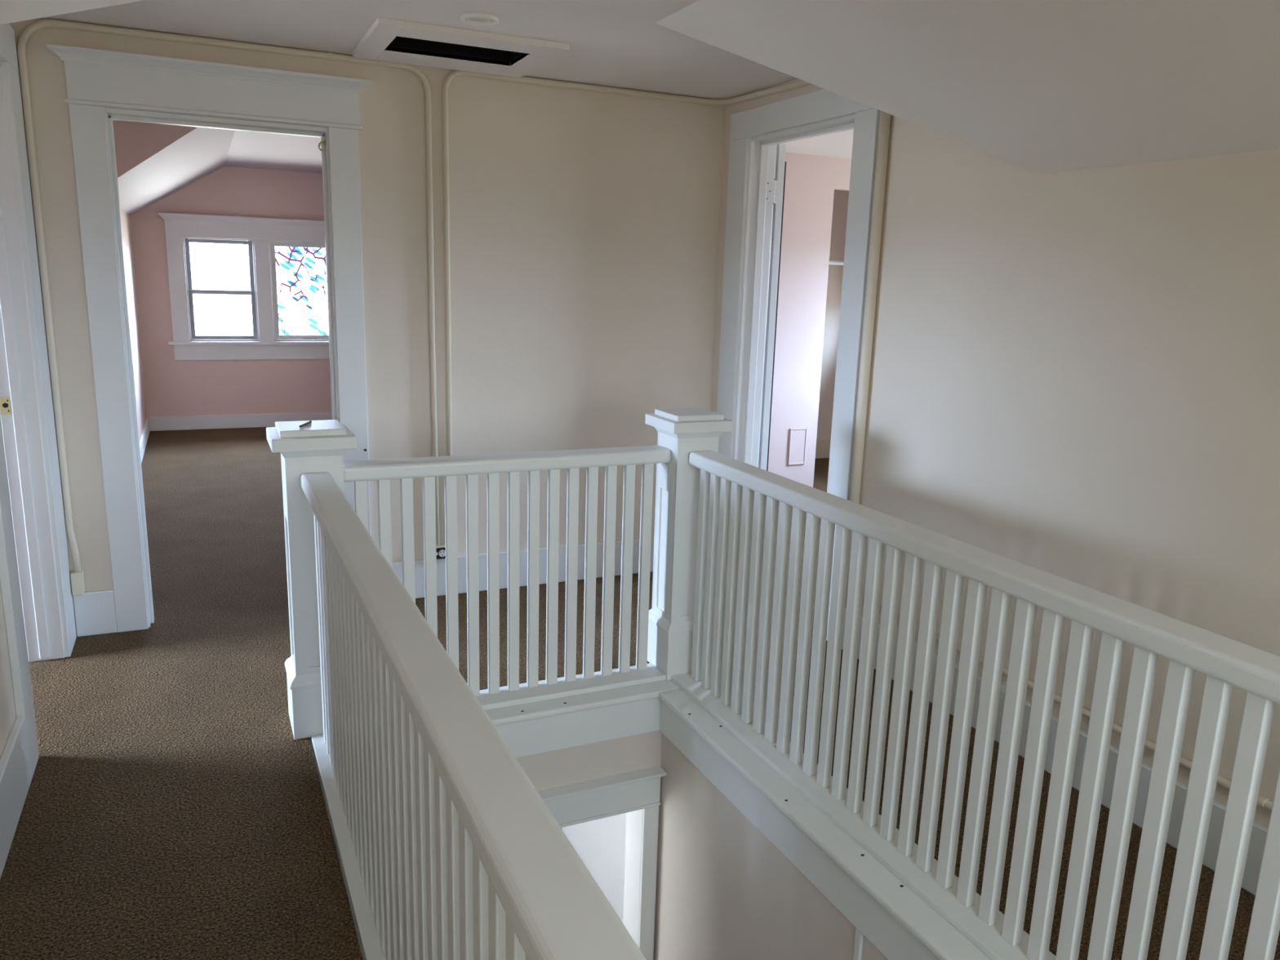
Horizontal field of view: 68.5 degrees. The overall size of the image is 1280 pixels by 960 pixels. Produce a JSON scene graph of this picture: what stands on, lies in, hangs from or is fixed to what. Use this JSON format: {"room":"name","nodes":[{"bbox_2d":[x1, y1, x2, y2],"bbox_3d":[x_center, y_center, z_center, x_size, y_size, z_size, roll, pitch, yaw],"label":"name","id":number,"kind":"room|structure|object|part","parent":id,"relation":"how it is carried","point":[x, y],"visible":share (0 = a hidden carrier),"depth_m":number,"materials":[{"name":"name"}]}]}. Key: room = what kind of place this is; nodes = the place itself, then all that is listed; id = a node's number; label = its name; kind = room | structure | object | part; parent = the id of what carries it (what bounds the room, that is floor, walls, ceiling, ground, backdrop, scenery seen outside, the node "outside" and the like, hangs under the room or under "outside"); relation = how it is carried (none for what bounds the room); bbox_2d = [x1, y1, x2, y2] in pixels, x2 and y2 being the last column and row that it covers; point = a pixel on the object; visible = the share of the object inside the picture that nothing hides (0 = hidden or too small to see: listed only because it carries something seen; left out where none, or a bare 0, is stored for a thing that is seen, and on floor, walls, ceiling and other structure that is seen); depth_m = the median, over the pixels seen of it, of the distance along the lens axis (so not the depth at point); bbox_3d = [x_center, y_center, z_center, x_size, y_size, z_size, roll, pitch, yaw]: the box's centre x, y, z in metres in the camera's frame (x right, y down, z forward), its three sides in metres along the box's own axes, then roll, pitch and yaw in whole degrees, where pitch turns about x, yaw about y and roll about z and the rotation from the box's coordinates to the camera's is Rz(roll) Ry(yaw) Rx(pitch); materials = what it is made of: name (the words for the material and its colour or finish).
{"room":"upstairs landing","nodes":[
{"label":"upstairs landing","id":0,"kind":"room"},
{"bbox_2d":[0,582,16,757],"bbox_3d":[-0.891,0.145,0.594,0.058,2.430,6.600,-4,13,-25],"label":"wall","id":1,"kind":"structure","parent":0,"point":[7,708],"depth_m":2.58,"materials":[{"name":"beige paint"}]},
{"bbox_2d":[0,715,32,879],"bbox_3d":[-0.828,1.232,0.714,0.022,0.200,4.515,-4,13,-25],"label":"baseboard","id":2,"kind":"structure","parent":1,"relation":"attached to","point":[15,771],"depth_m":2.49,"materials":[{"name":"white paint"}]},
{"bbox_2d":[0,23,76,777],"bbox_3d":[-2.049,-0.347,2.978,0.157,2.255,1.163,-4,13,-25],"label":"trim","id":3,"kind":"structure","parent":1,"relation":"attached to","point":[35,580],"depth_m":3.32,"materials":[{"name":"white paint"}]},
{"bbox_3d":[-2.242,-0.263,3.319,0.032,0.061,0.002,-4,13,-25],"label":"strike plate","id":4,"kind":"part","parent":3,"relation":"part of","materials":[{"name":"gold metal"}]},
{"bbox_3d":[-1.956,-1.385,2.782,0.022,0.140,1.163,-4,13,-25],"label":"head casing","id":5,"kind":"part","parent":3,"relation":"part of","materials":[{"name":"white paint"}]},
{"bbox_3d":[-1.775,-0.179,2.569,0.022,2.115,0.142,-4,13,-25],"label":"casing","id":6,"kind":"part","parent":3,"relation":"part of","materials":[{"name":"white paint"}]},
{"bbox_2d":[70,569,84,595],"bbox_3d":[-2.226,0.406,3.721,0.040,0.092,0.055,-4,13,-25],"label":"junction box","id":7,"kind":"object","parent":1,"relation":"attached to","point":[77,584],"visible":1,"depth_m":3.70,"materials":[{"name":"beige paint"}]},
{"bbox_2d":[120,208,146,439],"bbox_3d":[-3.387,-1.073,5.873,0.185,2.430,5.070,-4,13,-25],"label":"wall","id":8,"kind":"structure","parent":0,"point":[125,218],"depth_m":7.58,"materials":[{"name":"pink paint"}]},
{"bbox_2d":[139,417,150,462],"bbox_3d":[-3.328,0.017,6.153,0.020,0.125,5.070,-4,13,-25],"label":"baseboard","id":9,"kind":"structure","parent":8,"relation":"attached to","point":[145,433],"depth_m":7.63,"materials":[{"name":"white paint"}]},
{"bbox_2d":[112,120,322,216],"bbox_3d":[-1.990,-2.046,6.306,2.930,0.461,5.120,-4,13,-25],"label":"ceiling","id":10,"kind":"structure","parent":0,"point":[202,151],"depth_m":6.30,"materials":[{"name":"paint"}]},
{"bbox_2d":[129,166,331,417],"bbox_3d":[-3.099,-1.697,8.800,3.350,2.430,0.120,-4,13,-25],"label":"wall","id":11,"kind":"structure","parent":0,"point":[172,387],"depth_m":8.43,"materials":[{"name":"pink paint"}]},
{"bbox_2d":[182,236,259,340],"bbox_3d":[-3.771,-1.714,8.477,0.573,0.900,0.120,-4,13,-25],"label":"window","id":12,"kind":"structure","parent":11,"relation":"in","point":[187,240],"depth_m":8.46,"materials":[{"name":"white paint"}]},
{"bbox_3d":[-3.776,-1.913,8.457,0.549,0.480,0.030,-4,13,-25],"label":"sash","id":13,"kind":"part","parent":12,"relation":"part of","materials":[{"name":"grey paint"}]},
{"bbox_3d":[-3.776,-1.499,8.519,0.549,0.436,0.030,-4,13,-25],"label":"sash","id":14,"kind":"part","parent":12,"relation":"part of","materials":[{"name":"grey paint"}]},
{"bbox_2d":[149,411,332,431],"bbox_3d":[-3.104,-0.586,8.975,2.810,0.125,0.020,-4,13,-25],"label":"baseboard","id":15,"kind":"structure","parent":11,"relation":"attached to","point":[242,420],"depth_m":8.65,"materials":[{"name":"white paint"}]},
{"bbox_2d":[157,212,329,359],"bbox_3d":[-3.411,-1.734,8.571,1.671,1.264,0.128,-4,13,-25],"label":"trim","id":16,"kind":"structure","parent":11,"relation":"attached to","point":[177,226],"depth_m":8.45,"materials":[{"name":"white paint"}]},
{"bbox_3d":[-4.064,-1.673,8.267,0.138,0.910,0.022,-4,13,-25],"label":"window casing","id":17,"kind":"part","parent":16,"relation":"part of","materials":[{"name":"white paint"}]},
{"bbox_3d":[-3.381,-2.319,8.416,1.670,0.054,0.068,-4,13,-25],"label":"cornice","id":18,"kind":"part","parent":16,"relation":"part of","materials":[{"name":"white paint"}]},
{"bbox_3d":[-3.393,-2.236,8.455,1.582,0.150,0.024,-4,13,-25],"label":"head casing","id":19,"kind":"part","parent":16,"relation":"part of","materials":[{"name":"white paint"}]},
{"bbox_3d":[-3.427,-1.266,8.676,1.670,0.030,0.120,-4,13,-25],"label":"window stool","id":20,"kind":"part","parent":16,"relation":"part of","materials":[{"name":"white paint"}]},
{"bbox_3d":[-3.424,-1.717,8.561,0.128,0.910,0.022,-4,13,-25],"label":"window casing","id":21,"kind":"part","parent":16,"relation":"part of","materials":[{"name":"white paint"}]},
{"bbox_2d":[269,240,328,340],"bbox_3d":[-3.122,-1.759,8.775,0.603,0.900,0.120,-4,13,-25],"label":"window","id":22,"kind":"structure","parent":11,"relation":"in","point":[295,246],"depth_m":8.72,"materials":[{"name":"glass"}]},
{"bbox_2d":[8,17,724,635],"bbox_3d":[-0.946,-0.627,4.158,3.180,2.430,0.065,-4,13,-25],"label":"wall","id":23,"kind":"structure","parent":0,"point":[584,224],"depth_m":4.22,"materials":[{"name":"beige paint"}]},
{"bbox_2d":[46,44,372,632],"bbox_3d":[-1.652,-0.503,3.850,1.114,2.215,0.198,-4,13,-25],"label":"trim","id":24,"kind":"structure","parent":23,"relation":"attached to","point":[96,80],"depth_m":3.67,"materials":[{"name":"white paint"}]},
{"bbox_3d":[-2.050,-0.376,3.643,0.113,2.030,0.022,-4,13,-25],"label":"casing","id":25,"kind":"part","parent":24,"relation":"part of","materials":[{"name":"white paint"}]},
{"bbox_3d":[-1.592,-1.551,3.563,1.114,0.043,0.068,-4,13,-25],"label":"cornice","id":26,"kind":"part","parent":24,"relation":"part of","materials":[{"name":"white paint"}]},
{"bbox_3d":[-1.603,-1.477,3.599,1.026,0.138,0.024,-4,13,-25],"label":"head casing","id":27,"kind":"part","parent":24,"relation":"part of","materials":[{"name":"white paint"}]},
{"bbox_3d":[-1.232,-0.432,4.018,0.117,2.030,0.022,-4,13,-25],"label":"casing","id":28,"kind":"part","parent":24,"relation":"part of","materials":[{"name":"white paint"}]},
{"bbox_2d":[17,19,439,572],"bbox_3d":[-1.553,-0.661,3.800,1.466,2.071,0.040,-4,13,-25],"label":"conduit","id":29,"kind":"object","parent":23,"relation":"attached to","point":[30,29],"visible":0.97,"depth_m":3.58,"materials":[{"name":"beige paint"}]},
{"bbox_2d":[72,537,653,636],"bbox_3d":[-0.967,0.452,4.347,2.846,0.181,0.022,-4,13,-25],"label":"baseboard","id":30,"kind":"structure","parent":23,"relation":"attached to","point":[95,614],"depth_m":4.39,"materials":[{"name":"white paint"}]},
{"bbox_2d":[435,543,445,559],"bbox_3d":[-0.901,0.330,4.331,0.112,0.063,0.057,-4,13,-25],"label":"outlet box","id":31,"kind":"object","parent":23,"relation":"attached to","point":[440,549],"visible":0.29,"depth_m":4.30,"materials":[{"name":"beige paint"}]},
{"bbox_2d":[438,550,445,556],"bbox_3d":[-0.905,0.336,4.303,0.033,0.033,0.006,-4,13,-25],"label":"receptacle","id":32,"kind":"object","parent":31,"relation":"attached to","point":[441,553],"depth_m":4.30,"materials":[{"name":"white plastic"}]},
{"bbox_2d":[442,70,811,456],"bbox_3d":[-0.036,-0.653,3.979,1.364,2.070,1.000,-4,13,-25],"label":"conduit","id":33,"kind":"object","parent":23,"relation":"attached to","point":[451,75],"visible":0.86,"depth_m":4.10,"materials":[{"name":"beige paint"}]},
{"bbox_2d":[515,730,662,931],"bbox_3d":[-0.441,2.040,3.621,4.600,2.515,0.138,-4,13,-25],"label":"wall","id":34,"kind":"structure","parent":0,"point":[564,766],"depth_m":3.44,"materials":[{"name":"paint"}]},
{"bbox_2d":[537,765,666,959],"bbox_3d":[-0.408,2.188,3.639,0.952,2.220,0.201,-4,13,-25],"label":"trim","id":35,"kind":"structure","parent":34,"relation":"attached to","point":[635,793],"depth_m":3.56,"materials":[{"name":"white paint"}]},
{"bbox_3d":[-0.345,1.134,3.345,0.952,0.032,0.059,-4,13,-25],"label":"cornice","id":36,"kind":"part","parent":35,"relation":"part of","materials":[{"name":"white paint"}]},
{"bbox_3d":[-0.338,1.194,3.385,0.910,0.121,0.019,-4,13,-25],"label":"head casing","id":37,"kind":"part","parent":35,"relation":"part of","materials":[{"name":"white paint"}]},
{"bbox_3d":[0.010,2.247,3.794,0.063,2.065,0.018,-4,13,-25],"label":"casing","id":38,"kind":"part","parent":35,"relation":"part of","materials":[{"name":"white paint"}]},
{"bbox_2d":[562,813,626,922],"bbox_3d":[0.007,1.755,5.005,0.100,2.515,2.110,-4,13,-25],"label":"wall","id":39,"kind":"structure","parent":0,"point":[600,843],"depth_m":5.39,"materials":[{"name":"white paint"}]},
{"bbox_2d":[0,426,1279,959],"bbox_3d":[-0.789,0.679,3.818,9.300,0.030,12.200,-4,13,-25],"label":"floor","id":40,"kind":"structure","parent":0,"point":[173,809],"depth_m":2.80,"materials":[{"name":"brown carpet"}]},
{"bbox_2d":[266,419,356,739],"bbox_3d":[-1.040,0.317,3.025,0.243,0.998,0.243,-4,13,-25],"label":"newel post","id":41,"kind":"object","parent":40,"relation":"on","point":[317,446],"visible":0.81,"depth_m":2.92,"materials":[{"name":"white paint"}]},
{"bbox_3d":[-1.050,0.615,3.090,0.208,0.036,0.208,-4,13,-25],"label":"moulding","id":42,"kind":"part","parent":41,"relation":"part of","materials":[{"name":"white paint"}]},
{"bbox_2d":[298,420,311,427],"bbox_3d":[-1.039,-0.174,2.918,0.007,0.007,0.095,2,12,0],"label":"nail","id":43,"kind":"object","parent":41,"relation":"on","point":[309,421],"visible":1,"depth_m":2.92,"materials":[{"name":"grey metal"}]},
{"bbox_3d":[-1.028,-0.101,2.935,0.195,0.024,0.195,-4,13,-25],"label":"cap moulding","id":44,"kind":"part","parent":41,"relation":"part of","materials":[{"name":"white paint"}]},
{"bbox_2d":[0,0,1279,173],"bbox_3d":[0.301,-0.905,1.381,3.090,0.522,5.820,-4,13,-25],"label":"ceiling","id":45,"kind":"structure","parent":0,"point":[1045,86],"depth_m":2.63,"materials":[{"name":"paint"}]},
{"bbox_2d":[351,17,569,77],"bbox_3d":[-0.693,-1.786,3.557,0.692,0.322,0.593,-4,13,-25],"label":"ceiling vent","id":46,"kind":"object","parent":45,"relation":"attached to","point":[388,40],"visible":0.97,"depth_m":3.60,"materials":[{"name":"metal"}]},
{"bbox_2d":[460,12,498,26],"bbox_3d":[-0.537,-1.542,3.148,0.128,0.015,0.128,-4,13,-25],"label":"detector base","id":47,"kind":"object","parent":45,"relation":"attached to","point":[464,18],"visible":1,"depth_m":3.13,"materials":[{"name":"white plastic"}]},
{"bbox_2d":[653,733,888,959],"bbox_3d":[0.936,2.431,2.010,0.092,2.515,4.038,-4,13,-25],"label":"wall","id":48,"kind":"structure","parent":0,"point":[724,891],"depth_m":3.16,"materials":[{"name":"paint"}]},
{"bbox_2d":[309,679,991,959],"bbox_3d":[0.375,2.432,1.844,1.432,2.550,4.215,-4,13,-25],"label":"trim","id":49,"kind":"structure","parent":48,"relation":"attached to","point":[882,908],"depth_m":2.87,"materials":[{"name":"white paint"}]},
{"bbox_2d":[300,471,646,959],"bbox_3d":[-0.199,0.797,1.268,0.102,0.878,3.844,-4,13,-25],"label":"stair railing","id":50,"kind":"object","parent":49,"relation":"on","point":[448,850],"visible":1,"depth_m":1.54,"materials":[{"name":"white paint"}]},
{"bbox_3d":[-0.208,1.217,1.351,0.102,0.020,3.828,-4,13,-25],"label":"shoe rail","id":51,"kind":"part","parent":50,"relation":"part of","materials":[{"name":"white paint"}]},
{"bbox_2d":[342,444,671,710],"bbox_3d":[-0.435,0.348,3.308,1.162,0.878,0.165,-4,13,-25],"label":"stair railing","id":52,"kind":"object","parent":49,"relation":"on","point":[405,469],"visible":0.71,"depth_m":3.32,"materials":[{"name":"white paint"}]},
{"bbox_3d":[-0.434,-0.062,3.245,1.162,0.050,0.111,-4,13,-25],"label":"handrail","id":53,"kind":"part","parent":52,"relation":"part of","materials":[{"name":"white paint"}]},
{"bbox_3d":[-0.440,0.771,3.382,1.129,0.020,0.127,-4,13,-25],"label":"shoe rail","id":54,"kind":"part","parent":52,"relation":"part of","materials":[{"name":"white paint"}]},
{"bbox_2d":[644,407,733,680],"bbox_3d":[0.166,0.240,3.580,0.243,1.010,0.243,-4,13,-25],"label":"newel post","id":55,"kind":"object","parent":49,"relation":"on","point":[682,431],"visible":0.85,"depth_m":3.51,"materials":[{"name":"white paint"}]},
{"bbox_3d":[0.157,0.532,3.643,0.208,0.036,0.208,-4,13,-25],"label":"moulding","id":56,"kind":"part","parent":55,"relation":"part of","materials":[{"name":"white paint"}]},
{"bbox_3d":[0.179,-0.183,3.489,0.195,0.024,0.195,-4,13,-25],"label":"cap moulding","id":57,"kind":"part","parent":55,"relation":"part of","materials":[{"name":"white paint"}]},
{"bbox_2d":[671,450,1279,959],"bbox_3d":[0.995,0.715,1.815,0.141,0.878,3.844,-4,13,-25],"label":"stair railing","id":58,"kind":"object","parent":49,"relation":"on","point":[739,521],"visible":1,"depth_m":2.23,"materials":[{"name":"white paint"}]},
{"bbox_3d":[0.979,1.136,1.896,0.128,0.020,3.828,-4,13,-25],"label":"shoe rail","id":59,"kind":"part","parent":58,"relation":"part of","materials":[{"name":"white paint"}]},
{"bbox_3d":[1.026,0.309,1.736,0.100,0.050,3.844,-4,13,-25],"label":"handrail","id":60,"kind":"part","parent":58,"relation":"part of","materials":[{"name":"white paint"}]},
{"bbox_2d":[768,152,851,487],"bbox_3d":[1.163,-1.095,6.625,2.800,2.430,0.090,-4,13,-25],"label":"wall","id":61,"kind":"structure","parent":0,"point":[811,181],"depth_m":6.53,"materials":[{"name":"paint"}]},
{"bbox_2d":[787,427,807,465],"bbox_3d":[1.133,-0.241,6.752,0.145,0.265,0.009,-4,13,-25],"label":"access panel","id":62,"kind":"object","parent":61,"relation":"attached to","point":[797,437],"visible":1,"depth_m":6.75,"materials":[{"name":"paint"}]},
{"bbox_2d":[781,128,853,158],"bbox_3d":[1.929,-1.901,4.909,2.940,0.085,5.500,-4,13,-25],"label":"ceiling","id":63,"kind":"structure","parent":0,"point":[839,144],"depth_m":5.87,"materials":[{"name":"paint"}]},
{"bbox_2d":[816,189,848,439],"bbox_3d":[1.014,-1.319,7.639,2.400,2.430,0.100,-4,13,-25],"label":"wall","id":64,"kind":"structure","parent":0,"point":[840,207],"depth_m":7.85,"materials":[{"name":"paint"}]},
{"bbox_2d":[815,439,831,458],"bbox_3d":[0.997,-0.229,7.815,2.220,0.165,0.020,-4,13,-25],"label":"baseboard","id":65,"kind":"structure","parent":64,"relation":"attached to","point":[823,446],"depth_m":8.07,"materials":[{"name":"beige paint"}]},
{"bbox_2d":[711,78,1279,827],"bbox_3d":[1.787,-0.038,1.823,0.067,2.430,6.600,-4,13,-25],"label":"wall","id":66,"kind":"structure","parent":0,"point":[1074,376],"depth_m":2.74,"materials":[{"name":"beige paint"}]},
{"bbox_2d":[758,143,786,471],"bbox_3d":[0.453,-0.624,4.927,0.122,2.093,0.789,-4,13,-25],"label":"door","id":67,"kind":"structure","parent":66,"relation":"in","point":[775,187],"depth_m":4.55,"materials":[{"name":"white paint"}]},
{"bbox_2d":[716,88,879,640],"bbox_3d":[0.691,-0.517,4.196,0.156,2.237,1.085,-4,13,-25],"label":"trim","id":68,"kind":"structure","parent":66,"relation":"attached to","point":[752,157],"depth_m":4.31,"materials":[{"name":"white paint"}]},
{"bbox_3d":[0.434,-0.549,4.590,0.022,2.118,0.159,-4,13,-25],"label":"casing","id":69,"kind":"part","parent":68,"relation":"part of","materials":[{"name":"white paint"}]},
{"bbox_3d":[0.662,-1.547,3.944,0.022,0.119,1.085,-4,13,-25],"label":"head casing","id":70,"kind":"part","parent":68,"relation":"part of","materials":[{"name":"white paint"}]},
{"bbox_3d":[0.827,-0.358,3.761,0.022,2.118,0.136,-4,13,-25],"label":"casing","id":71,"kind":"part","parent":68,"relation":"part of","materials":[{"name":"white paint"}]},
{"bbox_2d":[844,110,891,608],"bbox_3d":[0.871,-0.466,3.624,0.041,2.010,0.040,-4,13,-25],"label":"vertical pipe","id":72,"kind":"object","parent":66,"relation":"attached to","point":[885,117],"visible":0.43,"depth_m":3.57,"materials":[{"name":"beige metal"}]},
{"bbox_2d":[841,608,1268,895],"bbox_3d":[1.774,1.063,1.909,0.022,0.182,4.514,-4,13,-25],"label":"baseboard","id":73,"kind":"structure","parent":66,"relation":"attached to","point":[1259,832],"depth_m":2.66,"materials":[{"name":"white paint"}]},
{"bbox_2d":[862,597,1272,811],"bbox_3d":[1.916,0.981,1.571,0.027,0.028,5.030,-4,13,-25],"label":"conduit","id":74,"kind":"object","parent":66,"relation":"attached to","point":[1264,802],"visible":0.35,"depth_m":2.61,"materials":[{"name":"beige paint"}]},
{"bbox_3d":[0.174,-1.144,6.710,0.080,2.430,0.910,-4,13,-25],"label":"wall","id":75,"kind":"structure","parent":0,"visible":0},
{"bbox_2d":[828,260,844,265],"bbox_3d":[1.249,-1.639,7.055,2.230,0.060,0.060,-4,13,-25],"label":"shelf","id":76,"kind":"object","parent":75,"relation":"attached to","point":[831,262],"visible":0.02,"depth_m":7.15,"materials":[{"name":"white paint"}]},
{"bbox_3d":[1.847,-0.042,1.850,0.065,2.430,6.600,-4,13,-25],"label":"wall","id":77,"kind":"structure","parent":0,"visible":0},
{"bbox_2d":[757,144,777,467],"bbox_3d":[0.768,-0.522,4.231,0.018,2.237,1.085,-4,13,-25],"label":"trim","id":78,"kind":"structure","parent":77,"relation":"attached to","point":[776,144],"depth_m":4.54,"materials":[{"name":"white paint"}]}
]}

